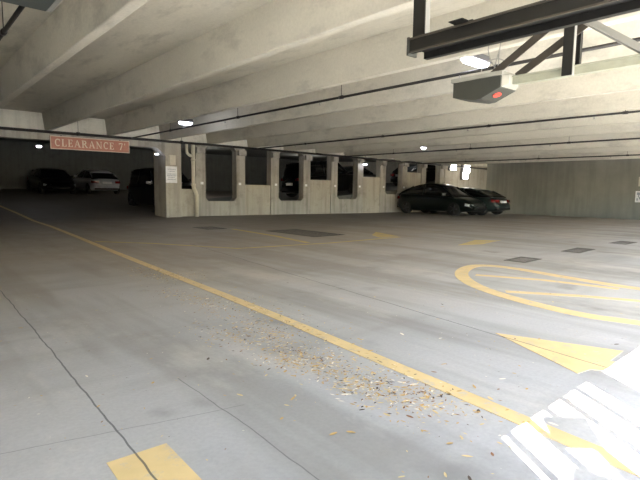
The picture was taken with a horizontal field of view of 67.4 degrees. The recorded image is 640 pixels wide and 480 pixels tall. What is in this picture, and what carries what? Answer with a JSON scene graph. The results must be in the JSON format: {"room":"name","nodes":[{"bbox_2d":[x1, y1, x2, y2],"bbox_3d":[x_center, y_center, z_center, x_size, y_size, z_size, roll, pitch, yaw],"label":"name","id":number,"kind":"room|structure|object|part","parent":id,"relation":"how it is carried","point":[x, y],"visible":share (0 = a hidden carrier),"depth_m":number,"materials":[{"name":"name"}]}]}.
{"room":"parking garage","nodes":[
{"label":"parking garage","id":0,"kind":"room"},
{"bbox_2d":[0,140,298,190],"bbox_3d":[-14.739,-4.888,35.383,41.600,4.400,0.300,-4,8,-41],"label":"wall","id":1,"kind":"structure","parent":0,"point":[18,159],"depth_m":34.56,"materials":[{"name":"concrete"}]},
{"bbox_2d":[153,142,181,217],"bbox_3d":[-5.896,-2.340,18.573,0.620,2.870,1.100,-4,8,-41],"label":"wall pillar","id":2,"kind":"structure","parent":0,"point":[167,196],"depth_m":18.25,"materials":[{"name":"concrete"}]},
{"bbox_2d":[0,129,164,155],"bbox_3d":[-11.779,-2.982,12.887,15.620,0.570,0.500,-4,8,-41],"label":"lintel","id":3,"kind":"object","parent":2,"relation":"on","point":[158,147],"visible":0.63,"depth_m":15.55,"materials":[{"name":"concrete"}]},
{"bbox_2d":[50,135,129,152],"bbox_3d":[-7.665,-3.206,16.091,2.480,0.440,0.115,-4,8,-41],"label":"sign","id":4,"kind":"object","parent":3,"relation":"attached to","point":[56,142],"visible":1,"depth_m":15.99,"materials":[{"name":"metal"}]},
{"bbox_2d":[165,166,176,182],"bbox_3d":[-5.592,-2.460,18.071,0.450,0.620,0.030,-4,8,-41],"label":"notice sign","id":5,"kind":"object","parent":2,"relation":"attached to","point":[171,171],"visible":1,"depth_m":18.06,"materials":[{"name":"grey paper"}]},
{"bbox_2d":[169,155,175,164],"bbox_3d":[-5.545,-3.001,18.015,0.250,0.370,0.080,-4,8,-41],"label":"junction box","id":6,"kind":"object","parent":2,"relation":"attached to","point":[172,158],"visible":1,"depth_m":17.98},
{"bbox_2d":[182,189,194,216],"bbox_3d":[-5.297,-1.474,18.970,0.700,1.080,0.250,-4,8,-41],"label":"wall","id":7,"kind":"structure","parent":0,"point":[188,197],"depth_m":18.90,"materials":[{"name":"concrete"}]},
{"bbox_2d":[0,138,414,161],"bbox_3d":[-8.509,-5.761,28.195,41.000,1.000,18.500,-4,8,-41],"label":"ceiling","id":8,"kind":"structure","parent":0,"point":[209,150],"depth_m":35.50,"materials":[{"name":"concrete"}]},
{"bbox_2d":[0,109,486,166],"bbox_3d":[-2.349,-4.312,21.296,41.000,0.600,0.180,-4,8,-41],"label":"wall","id":9,"kind":"structure","parent":0,"point":[8,118],"depth_m":16.35,"materials":[{"name":"concrete"}]},
{"bbox_2d":[195,145,246,215],"bbox_3d":[-4.121,-2.343,19.815,2.280,3.065,0.490,-4,8,-41],"label":"frame","id":10,"kind":"object","parent":9,"relation":"attached to","point":[236,205],"visible":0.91,"depth_m":19.98,"materials":[{"name":"concrete"}]},
{"bbox_2d":[267,151,311,214],"bbox_3d":[-1.389,-2.557,22.210,2.280,3.065,0.490,-4,8,-41],"label":"frame","id":11,"kind":"object","parent":9,"relation":"attached to","point":[301,205],"visible":0.88,"depth_m":22.16,"materials":[{"name":"concrete"}]},
{"bbox_2d":[327,154,365,213],"bbox_3d":[1.344,-2.770,24.605,2.280,3.065,0.490,-4,8,-41],"label":"frame","id":12,"kind":"object","parent":9,"relation":"attached to","point":[355,204],"visible":0.81,"depth_m":24.63,"materials":[{"name":"concrete"}]},
{"bbox_2d":[376,159,408,212],"bbox_3d":[4.077,-2.983,27.000,2.280,3.065,0.490,-4,8,-41],"label":"frame","id":13,"kind":"object","parent":9,"relation":"attached to","point":[387,202],"visible":0.74,"depth_m":26.75,"materials":[{"name":"concrete"}]},
{"bbox_2d":[417,163,445,211],"bbox_3d":[6.810,-3.197,29.395,2.280,3.065,0.490,-4,8,-41],"label":"frame","id":14,"kind":"object","parent":9,"relation":"attached to","point":[421,168],"visible":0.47,"depth_m":29.64,"materials":[{"name":"concrete"}]},
{"bbox_2d":[0,0,488,118],"bbox_3d":[3.902,-3.786,14.209,41.000,0.581,19.100,-4,8,-41],"label":"ceiling","id":15,"kind":"structure","parent":0,"point":[158,27],"depth_m":7.74,"materials":[{"name":"concrete"}]},
{"bbox_2d":[0,1,24,40],"bbox_3d":[-4.577,-2.719,6.531,0.068,0.635,18.060,-4,8,-41],"label":"pipe","id":16,"kind":"object","parent":15,"relation":"hanging from","point":[3,32],"visible":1,"depth_m":5.09,"materials":[{"name":"black metal"}]},
{"bbox_2d":[0,0,61,11],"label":"door","id":17,"kind":"structure","parent":15,"relation":"attached to","point":[44,5],"depth_m":3.52,"materials":[{"name":"grey metal"}]},
{"bbox_2d":[0,0,149,107],"bbox_3d":[-4.110,-2.880,7.261,0.247,0.575,18.660,-4,8,-41],"label":"ceiling beam","id":18,"kind":"structure","parent":15,"relation":"attached to","point":[74,24],"depth_m":6.44,"materials":[{"name":"concrete"}]},
{"bbox_2d":[177,119,193,124],"bbox_3d":[-3.913,-3.598,13.948,0.420,0.488,0.240,-4,8,-41],"label":"ceiling light","id":19,"kind":"object","parent":15,"relation":"hanging from","point":[187,121],"visible":0.83,"depth_m":13.91,"materials":[{"name":"white plastic"}]},
{"bbox_2d":[42,0,413,130],"bbox_3d":[-2.665,-2.992,8.527,0.247,0.575,18.660,-4,8,-41],"label":"ceiling beam","id":20,"kind":"structure","parent":15,"relation":"attached to","point":[276,26],"depth_m":6.81,"materials":[{"name":"concrete"}]},
{"bbox_2d":[105,0,639,135],"bbox_3d":[-1.219,-3.105,9.793,0.247,0.575,18.660,-4,8,-41],"label":"ceiling beam","id":21,"kind":"structure","parent":15,"relation":"attached to","point":[382,54],"depth_m":8.23,"materials":[{"name":"concrete"}]},
{"bbox_2d":[131,37,639,138],"bbox_3d":[-0.613,-3.024,10.005,0.068,0.645,18.060,-4,8,-41],"label":"pipe","id":22,"kind":"object","parent":15,"relation":"hanging from","point":[637,39],"visible":0.77,"depth_m":7.85,"materials":[{"name":"black metal"}]},
{"bbox_2d":[159,19,639,139],"bbox_3d":[0.226,-3.218,11.060,0.247,0.575,18.660,-4,8,-41],"label":"ceiling beam","id":23,"kind":"structure","parent":15,"relation":"attached to","point":[631,29],"depth_m":9.66,"materials":[{"name":"concrete"}]},
{"bbox_2d":[206,66,639,143],"bbox_3d":[1.671,-3.331,12.326,0.247,0.575,18.660,-4,8,-41],"label":"ceiling beam","id":24,"kind":"structure","parent":15,"relation":"attached to","point":[626,79],"depth_m":11.01,"materials":[{"name":"concrete"}]},
{"bbox_2d":[247,90,639,147],"bbox_3d":[3.116,-3.421,13.595,0.247,0.575,18.660,-4,8,-41],"label":"ceiling beam","id":25,"kind":"structure","parent":15,"relation":"attached to","point":[628,100],"depth_m":12.39,"materials":[{"name":"concrete"}]},
{"bbox_2d":[257,110,639,148],"bbox_3d":[3.329,-3.310,13.461,0.068,0.642,18.060,-4,8,-41],"label":"pipe","id":26,"kind":"object","parent":15,"relation":"hanging from","point":[625,111],"visible":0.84,"depth_m":12.47,"materials":[{"name":"black metal"}]},
{"bbox_2d":[283,109,639,150],"bbox_3d":[4.561,-3.511,14.864,0.247,0.575,18.660,-4,8,-41],"label":"ceiling beam","id":27,"kind":"structure","parent":15,"relation":"attached to","point":[630,117],"depth_m":14.24,"materials":[{"name":"concrete"}]},
{"bbox_2d":[461,54,491,67],"bbox_3d":[2.262,-2.784,6.974,0.620,0.488,0.200,-4,8,-41],"label":"ceiling light","id":28,"kind":"object","parent":15,"relation":"hanging from","point":[478,61],"visible":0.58,"depth_m":6.93,"materials":[{"name":"white plastic"}]},
{"bbox_2d":[315,122,639,153],"bbox_3d":[6.006,-3.600,16.133,0.247,0.575,18.660,-4,8,-41],"label":"ceiling beam","id":29,"kind":"structure","parent":15,"relation":"attached to","point":[634,126],"depth_m":16.02,"materials":[{"name":"concrete"}]},
{"bbox_2d":[343,137,639,156],"bbox_3d":[7.120,-3.551,16.790,0.068,0.631,18.060,-4,8,-41],"label":"pipe","id":30,"kind":"object","parent":15,"relation":"hanging from","point":[470,148],"visible":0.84,"depth_m":17.26,"materials":[{"name":"black metal"}]},
{"bbox_2d":[344,132,639,156],"bbox_3d":[7.451,-3.690,17.402,0.247,0.575,18.660,-4,8,-41],"label":"ceiling beam","id":31,"kind":"structure","parent":15,"relation":"attached to","point":[631,134],"depth_m":17.70,"materials":[{"name":"concrete"}]},
{"bbox_2d":[370,140,639,158],"bbox_3d":[8.896,-3.780,18.671,0.247,0.575,18.660,-4,8,-41],"label":"ceiling beam","id":32,"kind":"structure","parent":15,"relation":"attached to","point":[625,142],"depth_m":19.44,"materials":[{"name":"concrete"}]},
{"bbox_2d":[0,126,486,169],"bbox_3d":[-1.982,-4.097,20.895,40.800,0.753,0.120,-4,8,-41],"label":"pipe","id":33,"kind":"object","parent":32,"relation":"hanging from","point":[1,128],"visible":0.84,"depth_m":18.25,"materials":[{"name":"black metal"}]},
{"bbox_2d":[394,146,639,160],"bbox_3d":[10.341,-3.870,19.940,0.247,0.575,18.660,-4,8,-41],"label":"ceiling beam","id":34,"kind":"structure","parent":15,"relation":"attached to","point":[625,148],"depth_m":21.11,"materials":[{"name":"concrete"}]},
{"bbox_2d":[406,0,639,59],"bbox_3d":[1.956,-1.985,2.667,0.280,1.215,3.580,-4,8,-41],"label":"metal beam","id":35,"kind":"structure","parent":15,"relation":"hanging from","point":[543,16],"depth_m":3.44,"materials":[{"name":"black metal"}]},
{"bbox_3d":[0.834,-2.211,3.966,0.010,1.065,0.120,-4,8,-41],"label":"hanger post","id":36,"kind":"part","parent":35,"relation":"part of","materials":[{"name":"black metal"}]},
{"bbox_3d":[0.897,-2.208,3.947,0.060,1.065,0.008,-4,8,-41],"label":"hanger post","id":37,"kind":"part","parent":35,"relation":"part of","materials":[{"name":"silver metal"}]},
{"bbox_2d":[415,151,639,163],"bbox_3d":[11.786,-3.960,21.209,0.247,0.575,18.660,-4,8,-41],"label":"ceiling beam","id":38,"kind":"structure","parent":15,"relation":"attached to","point":[623,152],"depth_m":22.77,"materials":[{"name":"concrete"}]},
{"bbox_2d":[416,151,639,163],"bbox_3d":[11.473,-3.817,20.613,0.068,0.641,18.060,-4,8,-41],"label":"pipe","id":39,"kind":"object","parent":15,"relation":"hanging from","point":[610,156],"visible":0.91,"depth_m":22.14,"materials":[{"name":"black metal"}]},
{"bbox_2d":[436,155,639,164],"bbox_3d":[13.231,-4.050,22.478,0.247,0.575,18.660,-4,8,-41],"label":"ceiling beam","id":40,"kind":"structure","parent":15,"relation":"attached to","point":[638,156],"depth_m":24.32,"materials":[{"name":"concrete"}]},
{"bbox_2d":[451,21,639,103],"bbox_3d":[2.879,-2.007,3.770,0.350,1.375,4.010,-4,8,-41],"label":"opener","id":41,"kind":"object","parent":15,"relation":"hanging from","point":[493,86],"visible":0.8,"depth_m":4.60,"materials":[{"name":"grey plastic"}]},
{"bbox_3d":[1.744,-1.701,5.093,0.350,0.040,0.590,-4,8,-41],"label":"plate","id":42,"kind":"part","parent":41,"relation":"part of","materials":[{"name":"plastic"}]},
{"bbox_3d":[3.080,-1.460,3.590,0.120,0.080,3.380,-4,8,-41],"label":"drive rail","id":43,"kind":"part","parent":41,"relation":"part of","materials":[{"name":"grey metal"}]},
{"bbox_2d":[245,185,269,214],"bbox_3d":[-2.802,-1.671,21.136,1.360,1.490,0.200,-4,8,-41],"label":"wall infill","id":44,"kind":"structure","parent":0,"point":[257,197],"depth_m":21.04,"materials":[{"name":"concrete"}]},
{"bbox_2d":[151,181,434,212],"bbox_3d":[1.201,-2.919,29.528,25.000,2.133,7.030,-4,8,-41],"label":"floor","id":45,"kind":"structure","parent":0,"point":[390,188],"depth_m":26.83,"materials":[{"name":"concrete"}]},
{"bbox_2d":[127,167,191,207],"bbox_3d":[-7.321,-2.414,22.211,2.131,1.940,4.638,-4,8,-41],"label":"parked car","id":46,"kind":"object","parent":45,"relation":"on","point":[140,188],"visible":0.33,"depth_m":21.81,"materials":[{"name":"black paint"}]},
{"bbox_2d":[281,160,352,196],"bbox_3d":[0.182,-3.275,25.789,4.659,1.969,2.128,-4,8,-41],"label":"parked car","id":47,"kind":"object","parent":45,"relation":"on","point":[318,169],"visible":0.48,"depth_m":24.57,"materials":[{"name":"black paint"}]},
{"bbox_2d":[281,191,298,192],"bbox_3d":[-1.476,-2.460,24.417,0.158,0.100,1.400,-10,12,-40],"label":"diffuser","id":48,"kind":"object","parent":47,"relation":"attached to","point":[281,191],"depth_m":24.33,"materials":[{"name":"plastic"}]},
{"bbox_2d":[342,166,375,176],"bbox_3d":[2.013,-4.069,31.608,4.808,1.587,2.061,-4,8,-41],"label":"parked car","id":49,"kind":"object","parent":45,"relation":"on","point":[366,173],"visible":0.13,"depth_m":31.25,"materials":[{"name":"black paint"}]},
{"bbox_2d":[390,163,435,185],"bbox_3d":[6.924,-4.500,32.957,4.808,1.587,2.061,-4,8,-41],"label":"parked car","id":50,"kind":"object","parent":45,"relation":"on","point":[430,170],"visible":0.26,"depth_m":31.99,"materials":[{"name":"black paint"}]},
{"bbox_2d":[0,189,639,479],"bbox_3d":[-2.248,-1.514,21.430,41.000,1.090,37.600,-4,8,-41],"label":"floor","id":51,"kind":"structure","parent":0,"point":[60,433],"depth_m":3.57,"materials":[{"name":"concrete"}]},
{"bbox_2d":[27,168,75,193],"bbox_3d":[-16.410,-3.619,29.271,2.061,1.554,4.773,-4,8,-41],"label":"parked car","id":52,"kind":"object","parent":51,"relation":"on","point":[42,179],"visible":1,"depth_m":28.14,"materials":[{"name":"black paint"}]},
{"bbox_2d":[52,187,69,188],"bbox_3d":[-14.884,-3.001,27.584,0.900,0.120,0.128,-4,11,-41],"label":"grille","id":53,"kind":"object","parent":52,"relation":"attached to","point":[52,187],"depth_m":27.53,"materials":[{"name":"plastic"}]},
{"bbox_2d":[73,169,119,193],"bbox_3d":[-14.575,-3.785,31.114,2.061,1.540,4.804,-4,8,-41],"label":"parked car","id":54,"kind":"object","parent":51,"relation":"on","point":[90,180],"visible":0.91,"depth_m":29.68,"materials":[{"name":"silver metal"}]},
{"bbox_2d":[94,188,118,189],"bbox_3d":[-13.076,-3.133,29.461,1.400,0.100,0.158,-4,11,-41],"label":"diffuser","id":55,"kind":"object","parent":54,"relation":"attached to","point":[94,188],"depth_m":29.37,"materials":[{"name":"plastic"}]},
{"bbox_2d":[107,443,201,479],"bbox_3d":[-0.630,0.922,1.865,0.260,0.003,0.455,-4,8,-41],"label":"square","id":56,"kind":"object","parent":51,"relation":"on","point":[161,462],"visible":1,"depth_m":1.93,"materials":[{"name":"yellow paint"}]},
{"bbox_2d":[185,144,198,216],"bbox_3d":[-4.968,-2.334,18.631,0.520,2.870,0.180,-4,8,-41],"label":"drain pipe","id":57,"kind":"object","parent":51,"relation":"on","point":[192,155],"visible":0.96,"depth_m":18.59,"materials":[{"name":"beige metal"}]},
{"bbox_2d":[192,226,226,229],"bbox_3d":[-3.117,-0.337,13.558,0.600,0.007,0.900,-4,8,-41],"label":"floor grate","id":58,"kind":"object","parent":51,"relation":"on","point":[210,227],"visible":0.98,"depth_m":13.46,"materials":[{"name":"metal"}]},
{"bbox_2d":[95,237,396,248],"bbox_3d":[-1.109,0.064,10.005,6.864,0.003,1.723,-1,6,-16],"label":"painted line","id":59,"kind":"object","parent":51,"relation":"on","point":[390,237],"visible":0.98,"depth_m":9.65,"materials":[{"name":"yellow paint"}]},
{"bbox_2d":[233,229,310,242],"bbox_3d":[-1.301,-0.126,11.796,0.224,0.003,3.888,-3,7,-34],"label":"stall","id":60,"kind":"object","parent":51,"relation":"on","point":[233,229],"visible":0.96,"depth_m":11.41,"materials":[{"name":"yellow paint"}]},
{"bbox_2d":[270,229,343,236],"bbox_3d":[-0.409,-0.189,12.487,1.040,0.007,2.000,-4,8,-41],"label":"floor grate","id":61,"kind":"object","parent":51,"relation":"on","point":[289,230],"visible":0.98,"depth_m":12.37,"materials":[{"name":"metal"}]},
{"bbox_2d":[0,205,639,476],"bbox_3d":[-5.663,-0.246,10.767,0.557,0.338,25.428,-4,8,-39],"label":"painted floor line","id":62,"kind":"object","parent":51,"relation":"on","point":[624,463],"visible":0.99,"depth_m":2.75,"materials":[{"name":"yellow paint"}]},
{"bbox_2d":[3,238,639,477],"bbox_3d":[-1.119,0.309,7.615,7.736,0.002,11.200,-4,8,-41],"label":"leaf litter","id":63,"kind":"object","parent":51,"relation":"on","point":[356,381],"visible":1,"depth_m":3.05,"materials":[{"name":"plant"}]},
{"bbox_2d":[372,232,395,237],"bbox_3d":[1.585,-0.136,12.262,0.579,0.004,1.558,0,6,-10],"label":"painted patch","id":64,"kind":"object","parent":51,"relation":"on","point":[377,234],"visible":0.93,"depth_m":12.03,"materials":[{"name":"yellow paint"}]},
{"bbox_2d":[397,183,486,215],"bbox_3d":[6.420,-2.208,25.687,2.128,1.648,4.738,-4,8,-41],"label":"parked car","id":65,"kind":"object","parent":51,"relation":"on","point":[451,199],"visible":1,"depth_m":24.95,"materials":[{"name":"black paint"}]},
{"bbox_2d":[429,187,509,214],"bbox_3d":[8.114,-2.216,27.022,2.061,1.467,4.788,-4,8,-41],"label":"parked car","id":66,"kind":"object","parent":51,"relation":"on","point":[496,203],"visible":0.42,"depth_m":25.36,"materials":[{"name":"grey paint"}]},
{"bbox_2d":[494,208,509,209],"bbox_3d":[9.623,-1.635,25.351,1.400,0.100,0.158,-4,8,-41],"label":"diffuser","id":67,"kind":"object","parent":66,"relation":"attached to","point":[494,208],"depth_m":25.18,"materials":[{"name":"plastic"}]},
{"bbox_2d":[460,240,500,244],"bbox_3d":[3.513,0.052,10.734,0.458,0.009,1.816,6,8,39],"label":"painted patch","id":68,"kind":"object","parent":51,"relation":"on","point":[474,242],"visible":1,"depth_m":10.70,"materials":[{"name":"yellow paint"}]},
{"bbox_2d":[504,257,540,262],"bbox_3d":[3.400,0.329,8.036,0.680,0.007,0.360,-5,8,-44],"label":"floor grate","id":69,"kind":"object","parent":51,"relation":"on","point":[521,259],"visible":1,"depth_m":8.03,"materials":[{"name":"metal"}]},
{"bbox_2d":[475,274,618,289],"bbox_3d":[2.854,0.521,6.145,1.674,0.003,0.245,4,7,30],"label":"painted line","id":70,"kind":"object","parent":51,"relation":"on","point":[615,288],"depth_m":6.15,"materials":[{"name":"yellow paint"}]},
{"bbox_2d":[455,264,639,324],"bbox_3d":[3.019,0.590,5.505,2.465,0.004,3.770,-4,8,-41],"label":"painted line","id":71,"kind":"object","parent":51,"relation":"on","point":[461,274],"depth_m":5.53,"materials":[{"name":"yellow paint"}]},
{"bbox_2d":[496,333,639,378],"bbox_3d":[1.779,0.807,3.272,1.197,0.004,0.649,4,7,27],"label":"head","id":72,"kind":"object","parent":51,"relation":"on","point":[576,358],"visible":1,"depth_m":3.33},
{"bbox_2d":[505,290,639,301],"bbox_3d":[3.011,0.629,5.136,1.929,0.003,0.255,3,6,23],"label":"painted line","id":73,"kind":"object","parent":51,"relation":"on","point":[507,291],"depth_m":5.27,"materials":[{"name":"yellow paint"}]},
{"bbox_2d":[563,248,594,252],"bbox_3d":[5.100,0.202,9.473,0.920,0.007,0.340,-5,8,-44],"label":"floor grate","id":74,"kind":"object","parent":51,"relation":"on","point":[574,249],"visible":1,"depth_m":9.42,"materials":[{"name":"metal"}]},
{"bbox_2d":[611,241,636,244],"bbox_3d":[7.114,0.064,11.267,0.840,0.007,0.360,-4,8,-41],"label":"floor grate","id":75,"kind":"object","parent":51,"relation":"on","point":[619,242],"visible":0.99,"depth_m":11.30,"materials":[{"name":"metal"}]},
{"bbox_2d":[310,180,330,213],"bbox_3d":[-0.067,-2.034,23.515,1.360,1.790,0.200,-4,8,-41],"label":"wall infill","id":76,"kind":"structure","parent":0,"point":[319,189],"depth_m":23.43,"materials":[{"name":"concrete"}]},
{"bbox_2d":[363,177,379,212],"bbox_3d":[2.667,-2.367,25.897,1.360,2.030,0.200,-4,8,-41],"label":"wall infill","id":77,"kind":"structure","parent":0,"point":[371,185],"depth_m":25.83,"materials":[{"name":"concrete"}]},
{"bbox_2d":[338,162,410,182],"bbox_3d":[13.278,-4.351,34.846,0.300,4.600,37.600,-4,8,-41],"label":"wall","id":78,"kind":"structure","parent":0,"point":[371,166],"depth_m":43.33,"materials":[{"name":"concrete"}]},
{"bbox_2d":[407,172,420,211],"bbox_3d":[5.403,-2.764,28.273,1.360,2.400,0.200,-4,8,-41],"label":"wall infill","id":79,"kind":"structure","parent":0,"point":[413,179],"depth_m":28.13,"materials":[{"name":"concrete"}]},
{"bbox_2d":[444,165,486,188],"bbox_3d":[10.423,-3.489,32.633,7.000,3.070,0.200,-4,8,-41],"label":"wall","id":80,"kind":"structure","parent":0,"point":[477,177],"depth_m":32.05,"materials":[{"name":"concrete"}]},
{"bbox_2d":[448,166,455,170],"bbox_3d":[8.402,-4.619,30.430,0.680,0.440,0.200,-4,8,-41],"label":"wall light","id":81,"kind":"object","parent":80,"relation":"attached to","point":[450,168],"visible":0.55,"depth_m":30.27,"materials":[{"name":"white"}]},
{"bbox_2d":[460,165,469,179],"bbox_3d":[9.524,-4.433,31.446,0.840,0.970,0.200,-4,8,-41],"label":"wall light","id":82,"kind":"object","parent":80,"relation":"attached to","point":[464,173],"visible":0.99,"depth_m":31.27,"materials":[{"name":"white plastic"}]},
{"bbox_2d":[486,159,639,219],"bbox_3d":[15.818,-2.604,23.288,0.300,3.600,16.700,-4,8,-41],"label":"wall","id":83,"kind":"structure","parent":0,"point":[583,188],"depth_m":25.75,"materials":[{"name":"concrete"}]},
{"bbox_2d":[635,191,639,201],"bbox_3d":[15.629,-2.099,23.293,0.035,0.550,0.570,-4,8,-41],"label":"wall sign","id":84,"kind":"object","parent":83,"relation":"attached to","point":[637,194],"visible":1,"depth_m":23.42,"materials":[{"name":"grey"}]}
]}

